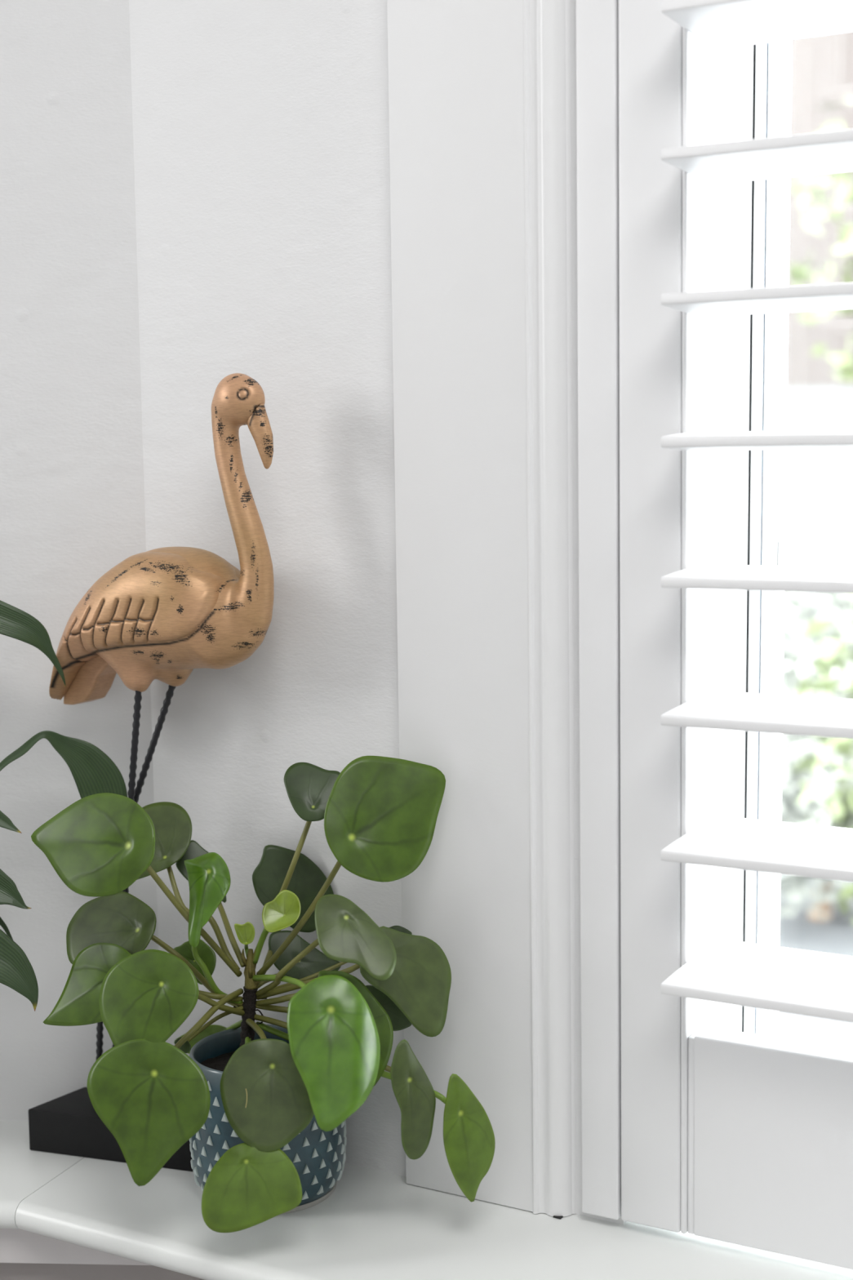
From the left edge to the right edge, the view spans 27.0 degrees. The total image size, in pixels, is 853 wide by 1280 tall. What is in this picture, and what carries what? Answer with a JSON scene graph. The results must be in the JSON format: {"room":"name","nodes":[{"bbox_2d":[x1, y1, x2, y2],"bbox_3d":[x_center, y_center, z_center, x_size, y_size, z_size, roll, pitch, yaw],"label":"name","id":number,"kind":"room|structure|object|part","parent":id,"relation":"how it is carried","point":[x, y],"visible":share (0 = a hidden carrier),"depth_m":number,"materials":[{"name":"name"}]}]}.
{"room":"living room","nodes":[
{"label":"living room","id":0,"kind":"room"},
{"bbox_2d":[0,0,158,1120],"bbox_3d":[-1.420,-0.217,1.569,2.504,2.450,0.160,0,6,5],"label":"wall","id":1,"kind":"structure","parent":0,"point":[72,490],"depth_m":1.43,"materials":[{"name":"white paint"}]},
{"bbox_2d":[0,1120,84,1228],"bbox_3d":[-1.323,0.431,1.485,2.154,0.022,0.171,0,6,4],"label":"trim","id":2,"kind":"structure","parent":1,"relation":"attached to","point":[24,1171],"depth_m":1.40,"materials":[{"name":"white paint"}]},
{"bbox_2d":[0,600,127,1011],"bbox_3d":[-0.505,0.186,1.358,0.545,0.469,0.219,-1,6,0],"label":"plant","id":3,"kind":"object","parent":2,"relation":"on","point":[93,771],"visible":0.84,"depth_m":1.37,"materials":[{"name":"green plant"}]},
{"bbox_2d":[0,1262,204,1279],"bbox_3d":[-1.139,0.748,1.461,2.520,0.548,0.020,0,6,4],"label":"wall","id":4,"kind":"structure","parent":0,"point":[8,1271],"depth_m":1.36,"materials":[{"name":"grey paint"}]},
{"bbox_2d":[0,1228,150,1265],"bbox_3d":[-1.204,0.463,1.420,2.400,0.030,0.020,0,6,4],"label":"trim","id":5,"kind":"structure","parent":4,"relation":"attached to","point":[16,1245],"depth_m":1.35,"materials":[{"name":"white paint"}]},
{"bbox_2d":[128,0,626,1224],"bbox_3d":[-0.023,-0.218,1.399,0.457,2.450,0.170,3,7,30],"label":"wall","id":6,"kind":"structure","parent":0,"point":[261,127],"depth_m":1.36,"materials":[{"name":"white paint"}]},
{"bbox_2d":[386,0,533,1211],"bbox_3d":[0.022,-0.503,1.235,0.108,1.848,0.015,3,7,30],"label":"trim","id":7,"kind":"structure","parent":6,"relation":"attached to","point":[456,67],"depth_m":1.27,"materials":[{"name":"white paint"}]},
{"bbox_2d":[523,0,576,1216],"bbox_3d":[0.083,-0.500,1.203,0.030,1.848,0.025,3,7,30],"label":"trim","id":8,"kind":"structure","parent":6,"relation":"attached to","point":[546,23],"depth_m":1.25,"materials":[{"name":"white paint"}]},
{"bbox_2d":[576,0,621,1219],"bbox_3d":[0.118,-0.176,1.217,0.029,1.188,0.011,3,7,30],"label":"trim","id":9,"kind":"structure","parent":6,"relation":"attached to","point":[597,20],"depth_m":1.23,"materials":[{"name":"white paint"}]},
{"bbox_2d":[699,37,754,1031],"bbox_3d":[0.203,-0.210,1.296,0.059,2.450,0.124,3,7,30],"label":"window frame","id":10,"kind":"structure","parent":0,"point":[727,73],"depth_m":1.29,"materials":[{"name":"white paint"}]},
{"bbox_3d":[0.531,0.738,1.191,0.726,0.578,0.517,-1,6,0],"label":"wall","id":11,"kind":"structure","parent":0,"visible":0},
{"bbox_2d":[14,1157,852,1279],"bbox_3d":[0.441,0.451,1.071,1.644,0.022,0.300,3,7,30],"label":"windowsill","id":12,"kind":"structure","parent":11,"relation":"on","point":[375,1224],"depth_m":1.27,"materials":[{"name":"white paint"}]},
{"bbox_2d":[27,373,274,1171],"bbox_3d":[-0.206,0.106,1.378,0.225,0.614,0.082,3,7,29],"label":"figurine","id":13,"kind":"object","parent":12,"relation":"on","point":[164,614],"visible":0.93,"depth_m":1.32,"materials":[{"name":"gold paint"}]},
{"bbox_3d":[-0.240,0.202,1.412,0.008,0.352,0.079,-5,8,-35],"label":"leg","id":14,"kind":"part","parent":13,"relation":"part of","materials":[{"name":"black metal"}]},
{"bbox_3d":[-0.232,0.201,1.418,0.085,0.352,0.050,-1,6,0],"label":"leg","id":15,"kind":"part","parent":13,"relation":"part of","materials":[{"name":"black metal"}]},
{"bbox_2d":[31,755,495,1232],"bbox_3d":[-0.122,0.255,1.277,0.302,0.339,0.223,5,8,41],"label":"plant","id":16,"kind":"object","parent":12,"relation":"on","point":[263,1110],"visible":1,"depth_m":1.26,"materials":[{"name":"green plant"}]},
{"bbox_3d":[-0.134,0.293,1.340,0.015,0.065,0.011,-1,6,0],"label":"stem","id":17,"kind":"part","parent":16,"relation":"part of","materials":[{"name":"black"}]},
{"bbox_3d":[-0.120,0.360,1.349,0.116,0.105,0.116,-1,6,0],"label":"pot","id":18,"kind":"part","parent":16,"relation":"part of","materials":[{"name":"teal ceramic"}]},
{"bbox_2d":[618,0,852,1270],"bbox_3d":[0.401,-0.146,1.067,0.609,1.152,0.121,3,7,30],"label":"shutter panel","id":19,"kind":"object","parent":12,"relation":"on","point":[731,1136],"visible":1,"depth_m":1.20,"materials":[{"name":"white paint"}]},
{"bbox_3d":[0.410,0.354,1.121,0.504,0.144,0.026,3,7,30],"label":"rail","id":20,"kind":"part","parent":19,"relation":"part of","materials":[{"name":"white paint"}]},
{"bbox_2d":[553,1215,563,1218],"bbox_3d":[0.096,0.420,1.294,0.006,0.001,0.005,3,7,30],"label":"trim","id":21,"kind":"structure","parent":11,"relation":"attached to","point":[554,1216],"depth_m":1.29,"materials":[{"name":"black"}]},
{"bbox_2d":[742,40,852,1037],"bbox_3d":[0.558,-0.182,1.155,0.733,1.215,0.029,3,7,30],"label":"window","id":22,"kind":"structure","parent":11,"relation":"in","point":[768,544],"depth_m":1.32,"materials":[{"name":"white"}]},
{"bbox_3d":[0.252,-0.195,1.331,0.016,1.210,0.028,3,7,30],"label":"frame","id":23,"kind":"part","parent":22,"relation":"part of","materials":[{"name":"white"}]},
{"bbox_3d":[0.261,-0.191,1.325,0.020,1.135,0.025,3,7,30],"label":"sash","id":24,"kind":"part","parent":22,"relation":"part of","materials":[{"name":"white"}]},
{"label":"outside","id":25,"kind":"structure","parent":0,"visible":0},
{"bbox_2d":[778,739,852,1048],"bbox_3d":[3.994,-0.415,16.006,24.000,0.150,28.100,-1,6,0],"label":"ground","id":26,"kind":"structure","parent":25,"point":[835,935],"depth_m":4.64,"materials":[{"name":"grey"}]},
{"bbox_2d":[780,648,852,920],"bbox_3d":[1.136,0.400,4.905,0.924,0.778,1.068,-6,8,-37],"label":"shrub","id":27,"kind":"object","parent":26,"relation":"on","point":[824,896],"visible":0.2,"depth_m":4.64,"materials":[{"name":"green plant"}]},
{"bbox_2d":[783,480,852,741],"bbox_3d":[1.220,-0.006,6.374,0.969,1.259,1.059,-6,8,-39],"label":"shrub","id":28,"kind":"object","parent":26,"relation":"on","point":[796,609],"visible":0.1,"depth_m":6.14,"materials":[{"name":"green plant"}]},
{"bbox_2d":[786,31,852,538],"bbox_3d":[3.393,-4.002,15.302,8.000,7.150,4.600,-1,6,0],"label":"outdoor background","id":29,"kind":"structure","parent":26,"relation":"on","point":[818,399],"depth_m":13.46,"materials":[{"name":"grey"}]},
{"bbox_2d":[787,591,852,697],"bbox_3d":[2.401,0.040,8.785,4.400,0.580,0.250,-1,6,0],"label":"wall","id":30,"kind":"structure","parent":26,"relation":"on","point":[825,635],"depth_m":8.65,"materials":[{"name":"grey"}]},
{"bbox_2d":[789,98,852,382],"bbox_3d":[2.455,-0.961,6.837,1.585,3.020,1.908,-5,8,-34],"label":"tree","id":31,"kind":"object","parent":26,"relation":"on","point":[797,273],"visible":0.86,"depth_m":6.93,"materials":[{"name":"green plant"}]},
{"bbox_2d":[791,593,852,922],"bbox_3d":[1.257,0.294,4.019,0.684,1.174,0.909,-4,7,-28],"label":"shrub","id":32,"kind":"object","parent":26,"relation":"on","point":[828,660],"visible":0.73,"depth_m":4.06,"materials":[{"name":"green plant"}]}
]}

